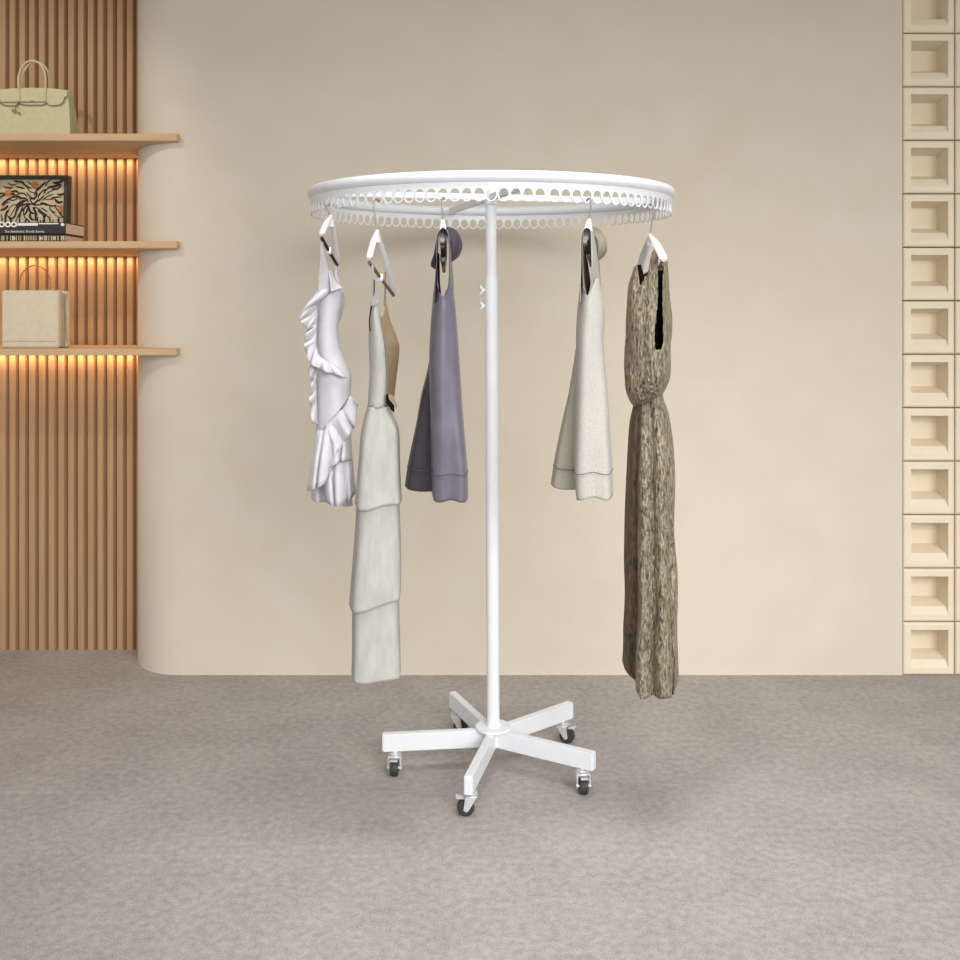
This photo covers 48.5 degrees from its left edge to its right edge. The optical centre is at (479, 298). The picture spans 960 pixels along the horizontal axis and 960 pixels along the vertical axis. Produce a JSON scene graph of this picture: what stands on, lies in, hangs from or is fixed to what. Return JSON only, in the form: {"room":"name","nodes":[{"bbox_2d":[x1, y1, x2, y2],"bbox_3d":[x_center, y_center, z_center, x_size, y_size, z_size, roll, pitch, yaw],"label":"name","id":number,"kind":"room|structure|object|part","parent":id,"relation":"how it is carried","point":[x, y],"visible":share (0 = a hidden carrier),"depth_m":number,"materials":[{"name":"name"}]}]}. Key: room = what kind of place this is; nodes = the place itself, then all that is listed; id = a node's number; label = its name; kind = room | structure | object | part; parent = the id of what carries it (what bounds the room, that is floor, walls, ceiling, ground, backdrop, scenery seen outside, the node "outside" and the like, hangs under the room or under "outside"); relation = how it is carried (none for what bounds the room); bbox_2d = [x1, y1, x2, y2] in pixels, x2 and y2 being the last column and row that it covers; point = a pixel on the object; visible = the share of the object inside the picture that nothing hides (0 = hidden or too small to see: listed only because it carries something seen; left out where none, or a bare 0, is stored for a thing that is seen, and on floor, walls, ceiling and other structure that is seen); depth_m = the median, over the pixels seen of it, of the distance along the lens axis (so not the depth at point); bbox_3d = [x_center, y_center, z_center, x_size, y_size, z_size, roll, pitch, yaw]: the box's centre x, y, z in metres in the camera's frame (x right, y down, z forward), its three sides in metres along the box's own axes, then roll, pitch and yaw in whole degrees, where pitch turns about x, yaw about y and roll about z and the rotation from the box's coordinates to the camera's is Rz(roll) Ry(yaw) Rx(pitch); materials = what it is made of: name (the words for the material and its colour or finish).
{"room":"clothing store","nodes":[
{"label":"clothing store","id":0,"kind":"room"},
{"bbox_2d":[0,0,137,649],"bbox_3d":[-1.936,-0.225,3.596,1.628,2.800,0.072,0,0,0],"label":"wall","id":1,"kind":"structure","parent":0,"point":[69,423],"depth_m":3.56,"materials":[{"name":"brown wood"}]},
{"bbox_2d":[0,134,179,157],"bbox_3d":[-1.718,-0.489,3.427,1.564,0.042,0.264,0,0,0],"label":"wall shelf","id":2,"kind":"object","parent":1,"relation":"attached to","point":[11,145],"visible":0.92,"depth_m":3.35,"materials":[{"name":"brown wood"}]},
{"bbox_2d":[0,60,78,133],"bbox_3d":[-1.388,-0.625,3.346,0.232,0.231,0.090,0,0,0],"label":"handbag","id":3,"kind":"object","parent":2,"relation":"on","point":[45,110],"visible":0.99,"depth_m":3.31,"materials":[{"name":"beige leather"}]},
{"bbox_3d":[-1.389,-0.675,3.304,0.092,0.130,0.006,0,0,0],"label":"handle","id":4,"kind":"part","parent":3,"relation":"part of","materials":[{"name":"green leather"}]},
{"bbox_3d":[-1.386,-0.675,3.325,0.092,0.130,0.006,0,0,0],"label":"handle","id":5,"kind":"part","parent":3,"relation":"part of","materials":[{"name":"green leather"}]},
{"bbox_2d":[0,241,179,255],"bbox_3d":[-1.718,-0.159,3.427,1.564,0.037,0.264,0,0,0],"label":"wall shelf","id":6,"kind":"object","parent":1,"relation":"attached to","point":[7,248],"visible":0.95,"depth_m":3.30,"materials":[{"name":"brown wood"}]},
{"bbox_2d":[0,234,82,240],"bbox_3d":[-1.421,-0.188,3.379,0.268,0.022,0.156,0,0,0],"label":"book","id":7,"kind":"object","parent":6,"relation":"on","point":[3,237],"visible":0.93,"depth_m":3.30,"materials":[{"name":"black paper"}]},
{"bbox_2d":[2,236,63,240],"bbox_3d":[-1.419,-0.187,3.302,0.261,0.015,0.001,0,0,0],"label":"print","id":8,"kind":"object","parent":7,"relation":"attached to","point":[4,238],"depth_m":3.30},
{"bbox_2d":[0,222,84,236],"bbox_3d":[-1.419,-0.218,3.382,0.271,0.040,0.161,0,0,0],"label":"book","id":9,"kind":"object","parent":7,"relation":"on","point":[65,228],"visible":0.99,"depth_m":3.30,"materials":[{"name":"paper"}]},
{"bbox_2d":[0,222,63,232],"bbox_3d":[-1.389,-0.221,3.302,0.204,0.034,0.001,0,0,0],"label":"print","id":10,"kind":"object","parent":9,"relation":"attached to","point":[4,224],"depth_m":3.30},
{"bbox_2d":[0,175,71,222],"bbox_3d":[-1.466,-0.289,3.489,0.242,0.225,0.048,0,0,0],"label":"picture frame","id":11,"kind":"object","parent":9,"relation":"on","point":[23,198],"visible":0.7,"depth_m":3.49,"materials":[{"name":"beige paper"}]},
{"bbox_3d":[-1.466,-0.396,3.496,0.242,0.012,0.036,0,0,0],"label":"frame rail","id":12,"kind":"part","parent":11,"relation":"part of","materials":[{"name":"black wood"}]},
{"bbox_3d":[-1.351,-0.289,3.489,0.012,0.200,0.047,0,0,0],"label":"frame rail","id":13,"kind":"part","parent":11,"relation":"part of","materials":[{"name":"black wood"}]},
{"bbox_2d":[0,345,179,354],"bbox_3d":[-1.718,0.168,3.427,1.564,0.026,0.264,0,0,0],"label":"wall shelf","id":14,"kind":"object","parent":1,"relation":"attached to","point":[72,349],"visible":0.95,"depth_m":3.29,"materials":[{"name":"brown wood"}]},
{"bbox_2d":[2,265,69,347],"bbox_3d":[-1.391,0.025,3.346,0.191,0.260,0.078,0,0,0],"label":"bag","id":15,"kind":"object","parent":14,"relation":"on","point":[30,318],"visible":1,"depth_m":3.31,"materials":[{"name":"leather"}]},
{"bbox_3d":[-1.397,-0.064,3.348,0.102,0.081,0.004,0,0,0],"label":"wire handle","id":16,"kind":"part","parent":15,"relation":"part of","materials":[{"name":"orange metal"}]},
{"bbox_3d":[-1.300,0.060,3.350,0.010,0.155,0.004,0,0,0],"label":"cord","id":17,"kind":"part","parent":15,"relation":"part of","materials":[{"name":"beige fabric"}]},
{"bbox_2d":[0,648,959,959],"bbox_3d":[0.000,1.175,1.375,7.500,0.001,4.750,0,0,0],"label":"floor","id":18,"kind":"structure","parent":0,"point":[145,814],"depth_m":2.40,"materials":[{"name":"beige carpet"}]},
{"bbox_2d":[307,170,675,815],"bbox_3d":[0.027,0.440,2.665,0.908,1.470,0.908,0,0,-8],"label":"clothes rack","id":19,"kind":"object","parent":18,"relation":"on","point":[491,733],"visible":0.98,"depth_m":2.65,"materials":[{"name":"metal"}]},
{"bbox_2d":[319,203,339,266],"bbox_3d":[-0.339,-0.146,2.415,0.020,0.139,0.263,0,0,0],"label":"clothes hanger","id":20,"kind":"object","parent":19,"relation":"hanging from","point":[329,222],"visible":0.99,"depth_m":2.41,"materials":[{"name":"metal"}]},
{"bbox_2d":[299,236,357,506],"bbox_3d":[-0.333,0.164,2.414,0.124,0.598,0.233,0,0,0],"label":"dress","id":21,"kind":"object","parent":20,"relation":"hanging from","point":[331,481],"visible":1,"depth_m":2.34,"materials":[{"name":"white fabric"}]},
{"bbox_3d":[-0.318,-0.039,2.360,0.031,0.050,0.061,0,0,0],"label":"neckline panel","id":22,"kind":"part","parent":21,"relation":"part of","materials":[{"name":"white fabric"}]},
{"bbox_2d":[349,257,401,683],"bbox_3d":[-0.219,0.360,2.279,0.113,0.902,0.185,0,0,-12],"label":"dress","id":23,"kind":"object","parent":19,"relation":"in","point":[375,588],"visible":1,"depth_m":2.24,"materials":[{"name":"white fabric"}]},
{"bbox_3d":[-0.195,0.117,2.301,0.036,0.214,0.108,0,0,4],"label":"panel","id":24,"kind":"part","parent":23,"relation":"part of","materials":[{"name":"beige fabric"}]},
{"bbox_2d":[366,199,395,296],"bbox_3d":[-0.217,-0.110,2.299,0.025,0.212,0.266,0,0,6],"label":"clothes hanger","id":25,"kind":"object","parent":19,"relation":"hanging from","point":[376,238],"visible":1,"depth_m":2.30,"materials":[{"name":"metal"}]},
{"bbox_3d":[-0.110,1.096,2.649,0.263,0.043,0.020,0,0,-6],"label":"arm","id":26,"kind":"part","parent":19,"relation":"part of"},
{"bbox_2d":[439,197,446,272],"bbox_3d":[-0.078,-0.135,2.258,0.016,0.157,0.184,0,0,-1],"label":"clothes hanger","id":27,"kind":"object","parent":19,"relation":"hanging from","point":[442,234],"visible":0.96,"depth_m":2.22,"materials":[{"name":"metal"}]},
{"bbox_2d":[405,227,467,502],"bbox_3d":[-0.072,0.133,2.255,0.120,0.578,0.225,0,0,-25],"label":"dress","id":28,"kind":"object","parent":27,"relation":"hanging from","point":[437,463],"visible":0.99,"depth_m":2.17,"materials":[{"name":"purple fabric"}]},
{"bbox_3d":[-0.102,0.265,2.317,0.125,0.314,0.074,0,0,0],"label":"panel","id":29,"kind":"part","parent":28,"relation":"part of","materials":[{"name":"purple fabric"}]},
{"bbox_3d":[-0.066,0.188,2.232,0.083,0.453,0.147,0,0,0],"label":"panel","id":30,"kind":"part","parent":28,"relation":"part of","materials":[{"name":"purple fabric"}]},
{"bbox_3d":[-0.024,1.096,2.797,0.020,0.043,0.263,0,0,-23],"label":"arm","id":31,"kind":"part","parent":19,"relation":"part of"},
{"bbox_3d":[0.002,1.096,2.525,0.020,0.043,0.263,0,0,13],"label":"arm","id":32,"kind":"part","parent":19,"relation":"part of"},
{"bbox_3d":[0.033,1.067,2.665,0.090,0.016,0.090,0,0,0],"label":"hub plate","id":33,"kind":"part","parent":19,"relation":"part of","materials":[{"name":"white metal"}]},
{"bbox_3d":[0.142,1.096,2.759,0.263,0.043,0.020,0,0,-41],"label":"arm","id":34,"kind":"part","parent":19,"relation":"part of"},
{"bbox_3d":[0.157,1.096,2.592,0.263,0.043,0.020,0,0,31],"label":"arm","id":35,"kind":"part","parent":19,"relation":"part of"},
{"bbox_2d":[551,227,612,500],"bbox_3d":[0.219,0.133,2.283,0.126,0.583,0.218,0,0,0],"label":"dress","id":36,"kind":"object","parent":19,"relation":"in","point":[582,464],"visible":1,"depth_m":2.21,"materials":[{"name":"fabric"}]},
{"bbox_3d":[0.218,0.267,2.355,0.122,0.315,0.074,0,0,0],"label":"panel","id":37,"kind":"part","parent":36,"relation":"part of","materials":[{"name":"fabric"}]},
{"bbox_3d":[0.240,0.188,2.269,0.085,0.459,0.145,0,0,0],"label":"panel","id":38,"kind":"part","parent":36,"relation":"part of","materials":[{"name":"fabric"}]},
{"bbox_2d":[583,198,592,266],"bbox_3d":[0.236,-0.142,2.296,0.017,0.144,0.186,0,0,9],"label":"clothes hanger","id":39,"kind":"object","parent":19,"relation":"hanging from","point":[587,234],"visible":0.89,"depth_m":2.26,"materials":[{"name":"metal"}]},
{"bbox_2d":[622,249,678,699],"bbox_3d":[0.386,0.380,2.397,0.130,0.973,0.199,0,0,0],"label":"dress","id":40,"kind":"object","parent":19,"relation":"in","point":[650,638],"visible":1,"depth_m":2.32,"materials":[{"name":"brown fabric"}]},
{"bbox_2d":[637,204,666,276],"bbox_3d":[0.383,-0.128,2.398,0.019,0.171,0.265,0,0,-4],"label":"clothes hanger","id":41,"kind":"object","parent":19,"relation":"hanging from","point":[650,241],"visible":0.86,"depth_m":2.39,"materials":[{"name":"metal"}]},
{"bbox_2d":[902,0,953,674],"bbox_3d":[1.399,0.091,3.377,0.160,2.166,0.115,0,0,0],"label":"block wall","id":42,"kind":"structure","parent":18,"relation":"on","point":[927,25],"depth_m":3.33,"materials":[{"name":"beige paint"}]},
{"bbox_2d":[948,0,959,674],"bbox_3d":[1.562,0.091,3.377,0.160,2.166,0.115,0,0,0],"label":"column","id":43,"kind":"structure","parent":18,"relation":"on","point":[956,33],"depth_m":3.32,"materials":[{"name":"beige paint"}]},
{"bbox_2d":[138,0,959,674],"bbox_3d":[1.313,-0.225,3.487,4.873,2.800,0.325,0,0,0],"label":"wall","id":44,"kind":"structure","parent":0,"point":[774,126],"depth_m":3.32,"materials":[{"name":"paint"}]}
]}

